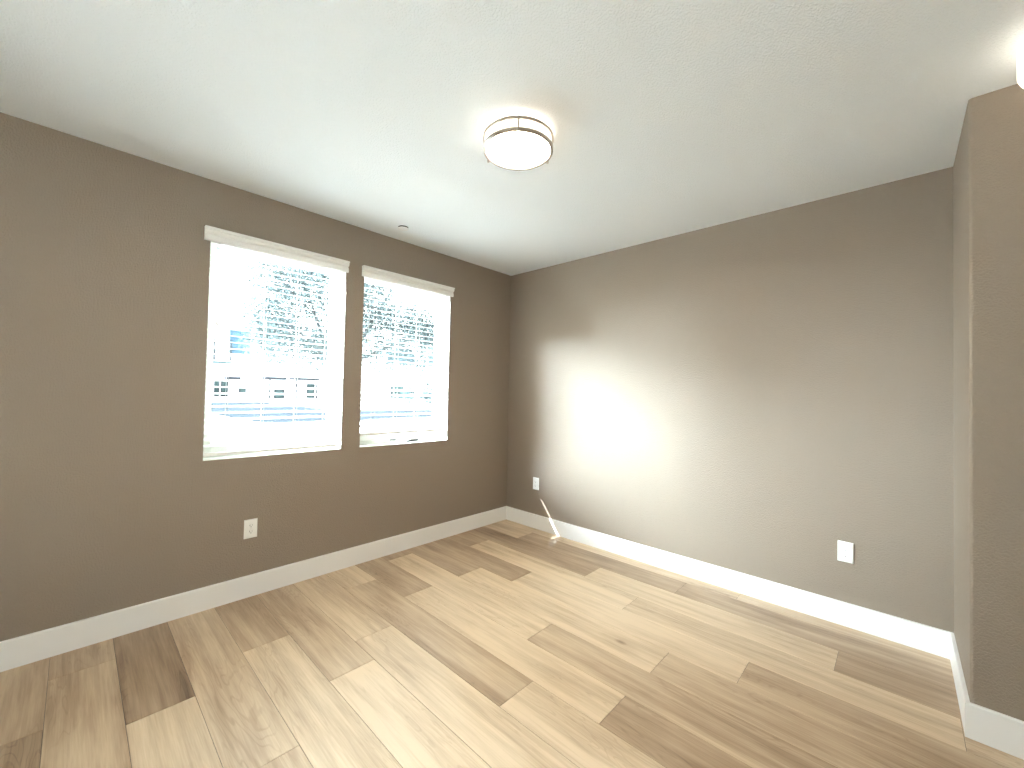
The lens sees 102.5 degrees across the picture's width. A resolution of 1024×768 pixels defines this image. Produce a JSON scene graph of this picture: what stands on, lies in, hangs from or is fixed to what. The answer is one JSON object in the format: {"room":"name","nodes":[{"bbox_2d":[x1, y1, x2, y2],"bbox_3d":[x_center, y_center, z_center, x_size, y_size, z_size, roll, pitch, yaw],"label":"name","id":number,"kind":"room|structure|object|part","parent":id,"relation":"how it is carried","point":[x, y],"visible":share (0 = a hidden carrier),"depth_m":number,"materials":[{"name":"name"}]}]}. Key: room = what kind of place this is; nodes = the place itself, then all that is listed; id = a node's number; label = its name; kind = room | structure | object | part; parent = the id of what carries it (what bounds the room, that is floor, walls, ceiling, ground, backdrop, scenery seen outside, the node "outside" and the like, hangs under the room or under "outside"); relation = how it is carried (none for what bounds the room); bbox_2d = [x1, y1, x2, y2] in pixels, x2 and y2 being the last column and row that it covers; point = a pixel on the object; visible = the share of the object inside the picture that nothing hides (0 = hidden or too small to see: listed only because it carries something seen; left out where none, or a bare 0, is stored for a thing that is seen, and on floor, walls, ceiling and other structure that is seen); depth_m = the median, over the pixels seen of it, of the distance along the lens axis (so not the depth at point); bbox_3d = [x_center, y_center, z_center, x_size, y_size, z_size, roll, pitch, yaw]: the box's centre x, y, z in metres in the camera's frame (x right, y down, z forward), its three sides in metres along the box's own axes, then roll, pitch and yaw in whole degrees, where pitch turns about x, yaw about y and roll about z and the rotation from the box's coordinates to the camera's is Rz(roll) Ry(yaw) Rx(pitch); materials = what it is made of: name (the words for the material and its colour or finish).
{"room":"empty room","nodes":[
{"label":"empty room","id":0,"kind":"room"},
{"bbox_2d":[0,112,510,641],"bbox_3d":[-1.743,0.065,2.716,0.170,2.800,5.100,0,-2,43],"label":"wall","id":1,"kind":"structure","parent":0,"point":[110,499],"depth_m":2.31,"materials":[{"name":"brown paint"}]},
{"bbox_2d":[244,518,257,538],"bbox_3d":[-1.683,0.932,2.650,0.009,0.120,0.075,0,-2,43],"label":"wall outlet","id":2,"kind":"object","parent":1,"relation":"attached to","point":[250,526],"visible":1,"depth_m":2.65,"materials":[{"name":"white plastic"}]},
{"bbox_2d":[0,506,506,671],"bbox_3d":[-1.701,1.296,2.627,0.015,0.136,4.800,0,-2,43],"label":"baseboard","id":3,"kind":"structure","parent":1,"relation":"attached to","point":[40,645],"depth_m":2.46,"materials":[{"name":"white paint"}]},
{"bbox_2d":[203,244,338,457],"bbox_3d":[-1.657,-0.222,2.885,0.053,1.393,0.838,0,-2,43],"label":"window","id":4,"kind":"structure","parent":1,"relation":"in","point":[211,304],"depth_m":2.86,"materials":[{"name":"white plastic"}]},
{"bbox_2d":[203,225,349,456],"bbox_3d":[-1.567,-0.237,2.774,0.130,1.378,0.875,0,-2,43],"label":"window blind","id":5,"kind":"object","parent":4,"relation":"attached to","point":[219,237],"visible":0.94,"depth_m":2.75,"materials":[{"name":"white plastic"}]},
{"bbox_3d":[-1.803,-0.630,2.528,0.002,0.480,0.008,0,-2,43],"label":"tilt cord","id":6,"kind":"part","parent":5,"relation":"part of","materials":[{"name":"white fabric"}]},
{"bbox_3d":[-1.789,-0.219,2.594,0.054,1.300,0.002,0,-2,43],"label":"ladder cord","id":7,"kind":"part","parent":5,"relation":"part of","materials":[{"name":"white fabric"}]},
{"bbox_3d":[-1.651,-0.213,2.740,0.054,1.300,0.002,0,-2,43],"label":"ladder cord","id":8,"kind":"part","parent":5,"relation":"part of","materials":[{"name":"white fabric"}]},
{"bbox_3d":[-1.595,0.443,2.801,0.050,0.018,0.828,0,-2,43],"label":"rail","id":9,"kind":"part","parent":5,"relation":"part of","materials":[{"name":"white plastic"}]},
{"bbox_3d":[-1.512,-0.207,2.889,0.054,1.300,0.002,0,-2,43],"label":"ladder cord","id":10,"kind":"part","parent":5,"relation":"part of","materials":[{"name":"white fabric"}]},
{"bbox_3d":[-1.374,-0.201,3.035,0.054,1.300,0.002,0,-2,43],"label":"ladder cord","id":11,"kind":"part","parent":5,"relation":"part of","materials":[{"name":"white fabric"}]},
{"bbox_3d":[-1.290,-0.549,3.072,0.002,0.600,0.008,0,-2,43],"label":"lift cord","id":12,"kind":"part","parent":5,"relation":"part of","materials":[{"name":"white fabric"}]},
{"bbox_2d":[360,279,442,444],"bbox_3d":[-0.954,-0.194,3.581,0.122,1.393,0.843,0,-2,43],"label":"window","id":13,"kind":"structure","parent":1,"relation":"in","point":[412,436],"depth_m":3.84,"materials":[{"name":"white plastic"}]},
{"bbox_2d":[360,265,454,435],"bbox_3d":[-0.888,-0.241,3.494,0.130,1.313,0.882,0,-2,43],"label":"window blind","id":14,"kind":"object","parent":13,"relation":"attached to","point":[369,273],"visible":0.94,"depth_m":3.47,"materials":[{"name":"white plastic"}]},
{"bbox_3d":[-1.127,-0.602,3.245,0.002,0.480,0.008,0,-2,43],"label":"tilt cord","id":15,"kind":"part","parent":14,"relation":"part of","materials":[{"name":"white fabric"}]},
{"bbox_3d":[-1.111,-0.222,3.313,0.054,1.235,0.002,0,-2,43],"label":"ladder cord","id":16,"kind":"part","parent":14,"relation":"part of","materials":[{"name":"white fabric"}]},
{"bbox_3d":[-0.973,-0.216,3.460,0.054,1.235,0.002,0,-2,43],"label":"ladder cord","id":17,"kind":"part","parent":14,"relation":"part of","materials":[{"name":"white fabric"}]},
{"bbox_3d":[-0.916,0.407,3.521,0.050,0.018,0.833,0,-2,43],"label":"rail","id":18,"kind":"part","parent":14,"relation":"part of","materials":[{"name":"white plastic"}]},
{"bbox_3d":[-0.833,-0.211,3.608,0.054,1.235,0.002,0,-2,43],"label":"ladder cord","id":19,"kind":"part","parent":14,"relation":"part of","materials":[{"name":"white fabric"}]},
{"bbox_3d":[-0.695,-0.205,3.754,0.054,1.235,0.002,0,-2,43],"label":"ladder cord","id":20,"kind":"part","parent":14,"relation":"part of","materials":[{"name":"white fabric"}]},
{"bbox_2d":[0,0,1023,275],"bbox_3d":[0.129,-1.283,1.005,4.900,0.100,4.800,0,-2,43],"label":"ceiling","id":21,"kind":"structure","parent":0,"point":[665,118],"depth_m":1.75,"materials":[{"name":"white paint"}]},
{"bbox_2d":[398,225,408,230],"bbox_3d":[-0.838,-1.201,3.169,0.085,0.013,0.085,0,-2,43],"label":"sprinkler cover","id":22,"kind":"object","parent":21,"relation":"attached to","point":[401,227],"visible":1,"depth_m":3.16,"materials":[{"name":"grey"}]},
{"bbox_2d":[483,112,553,170],"bbox_3d":[0.030,-1.164,1.983,0.339,0.099,0.348,1,-1,0],"label":"ceiling light","id":23,"kind":"object","parent":21,"relation":"attached to","point":[514,139],"visible":1,"depth_m":1.92,"materials":[{"name":"frosted white glass"},{"name":"brushed nickel"}]},
{"bbox_3d":[0.030,-1.171,1.988,0.310,0.080,0.310,1,-1,0],"label":"lamp shade","id":24,"kind":"part","parent":23,"relation":"part of","materials":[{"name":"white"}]},
{"bbox_2d":[1017,38,1023,88],"bbox_3d":[1.904,-1.118,1.325,0.350,0.141,0.350,0,-2,43],"label":"ceiling light","id":25,"kind":"object","parent":21,"relation":"attached to","point":[1020,50],"visible":1,"depth_m":1.43,"materials":[{"name":"white glass"}]},
{"bbox_2d":[0,519,1023,767],"bbox_3d":[0.074,1.416,0.949,4.900,0.100,4.800,0,-2,43],"label":"floor","id":26,"kind":"structure","parent":0,"point":[506,643],"depth_m":1.91,"materials":[{"name":"brown wood"}]},
{"bbox_2d":[506,167,953,632],"bbox_3d":[1.243,0.138,3.301,3.373,2.800,0.150,0,-2,43],"label":"wall","id":27,"kind":"structure","parent":0,"point":[756,395],"depth_m":2.77,"materials":[{"name":"brown paint"}]},
{"bbox_2d":[533,477,538,489],"bbox_3d":[0.237,0.995,4.106,0.075,0.120,0.009,0,-2,43],"label":"wall outlet","id":28,"kind":"object","parent":27,"relation":"attached to","point":[535,480],"visible":1,"depth_m":4.10,"materials":[{"name":"white plastic"}]},
{"bbox_2d":[506,506,1023,759],"bbox_3d":[1.490,1.358,2.441,4.885,0.136,0.692,0,-2,43],"label":"baseboard","id":29,"kind":"structure","parent":27,"relation":"attached to","point":[929,639],"depth_m":2.49,"materials":[{"name":"white paint"}]},
{"bbox_2d":[838,540,853,563],"bbox_3d":[1.990,1.002,2.453,0.075,0.120,0.009,0,-2,43],"label":"wall outlet","id":30,"kind":"object","parent":27,"relation":"attached to","point":[845,549],"visible":1,"depth_m":2.45,"materials":[{"name":"white plastic"}]},
{"bbox_2d":[953,84,1023,720],"bbox_3d":[2.155,0.127,1.874,0.150,2.800,0.676,0,-2,43],"label":"wall","id":31,"kind":"structure","parent":0,"point":[988,167],"depth_m":1.64,"materials":[{"name":"brown paint"}]},
{"label":"outside","id":32,"kind":"structure","parent":0,"visible":0},
{"bbox_2d":[211,401,432,442],"bbox_3d":[-22.314,1.997,39.084,160.000,0.300,160.000,0,-2,43],"label":"ground","id":33,"kind":"structure","parent":32,"point":[224,422],"depth_m":16.04,"materials":[{"name":"white"}]},
{"bbox_2d":[212,309,327,401],"bbox_3d":[-29.439,-2.708,45.990,10.450,9.100,18.300,0,-2,43],"label":"building","id":34,"kind":"structure","parent":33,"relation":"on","point":[224,313],"depth_m":42.70,"materials":[{"name":"white paint"}]},
{"bbox_3d":[-28.558,-3.305,39.512,0.120,2.161,0.120,0,-2,43],"label":"balcony post","id":35,"kind":"part","parent":34,"relation":"part of","materials":[{"name":"white metal"}]},
{"bbox_3d":[-29.149,0.435,40.554,0.025,1.424,0.285,0,-2,43],"label":"pane","id":36,"kind":"part","parent":34,"relation":"part of","materials":[{"name":"grey glass"}]},
{"bbox_3d":[-28.131,-2.730,39.994,0.080,1.050,1.481,0,-2,43],"label":"balcony rail","id":37,"kind":"part","parent":34,"relation":"part of","materials":[{"name":"white paint"}]},
{"bbox_3d":[-28.701,0.483,41.029,0.025,1.367,0.456,0,-2,43],"label":"pane","id":38,"kind":"part","parent":34,"relation":"part of","materials":[{"name":"grey glass"}]},
{"bbox_3d":[-27.652,-3.266,40.472,0.120,2.161,0.120,0,-2,43],"label":"balcony post","id":39,"kind":"part","parent":34,"relation":"part of","materials":[{"name":"white metal"}]},
{"bbox_3d":[-27.782,-4.321,41.999,0.025,2.506,1.936,0,-2,43],"label":"pane","id":40,"kind":"part","parent":34,"relation":"part of","materials":[{"name":"blue glass"}]},
{"bbox_3d":[-27.649,0.641,42.145,0.025,0.797,0.456,0,-2,43],"label":"pane","id":41,"kind":"part","parent":34,"relation":"part of","materials":[{"name":"grey glass"}]},
{"bbox_3d":[-25.293,1.083,44.644,0.025,0.797,0.854,0,-2,43],"label":"pane","id":42,"kind":"part","parent":34,"relation":"part of","materials":[{"name":"grey glass"}]},
{"bbox_3d":[-23.040,0.780,47.034,0.025,1.481,0.683,0,-2,43],"label":"pane","id":43,"kind":"part","parent":34,"relation":"part of","materials":[{"name":"grey glass"}]},
{"bbox_2d":[235,258,434,380],"bbox_3d":[-4.673,-1.346,12.602,2.522,6.024,6.550,0,-2,43],"label":"street tree","id":44,"kind":"object","parent":33,"relation":"on","point":[368,331],"visible":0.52,"depth_m":11.34,"materials":[{"name":"green plant"}]},
{"bbox_2d":[361,331,433,398],"bbox_3d":[-16.239,-2.148,59.990,10.450,9.100,17.800,0,-2,43],"label":"townhouse","id":45,"kind":"structure","parent":33,"relation":"on","point":[367,367],"depth_m":54.42,"materials":[{"name":"white paint"}]},
{"bbox_3d":[-15.421,0.933,55.114,0.025,1.708,1.708,0,-2,43],"label":"pane","id":46,"kind":"part","parent":45,"relation":"part of","materials":[{"name":"grey glass"}]},
{"bbox_3d":[-14.938,-3.576,55.622,0.025,1.765,4.214,0,-2,43],"label":"pane","id":47,"kind":"part","parent":45,"relation":"part of","materials":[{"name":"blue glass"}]},
{"bbox_2d":[398,385,416,403],"bbox_3d":[-9.668,1.105,37.900,1.830,1.976,1.806,0,-2,43],"label":"shrub","id":48,"kind":"object","parent":33,"relation":"on","point":[407,388],"visible":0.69,"depth_m":37.65,"materials":[{"name":"green plant"}]},
{"bbox_2d":[419,383,432,405],"bbox_3d":[-8.025,1.039,39.670,1.981,2.251,2.047,1,-1,2],"label":"shrub","id":49,"kind":"object","parent":33,"relation":"on","point":[431,388],"visible":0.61,"depth_m":39.35,"materials":[{"name":"green plant"}]},
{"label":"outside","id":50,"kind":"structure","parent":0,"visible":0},
{"bbox_2d":[212,402,431,422],"bbox_3d":[0.058,2.467,46.778,30.000,0.035,58.100,0,-2,43],"label":"road","id":51,"kind":"structure","parent":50,"point":[219,409],"depth_m":24.70,"materials":[{"name":"grey asphalt"}]},
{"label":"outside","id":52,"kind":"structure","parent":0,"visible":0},
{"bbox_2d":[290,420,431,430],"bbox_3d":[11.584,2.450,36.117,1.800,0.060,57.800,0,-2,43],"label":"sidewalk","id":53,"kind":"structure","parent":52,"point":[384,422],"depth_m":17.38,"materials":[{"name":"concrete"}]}
]}

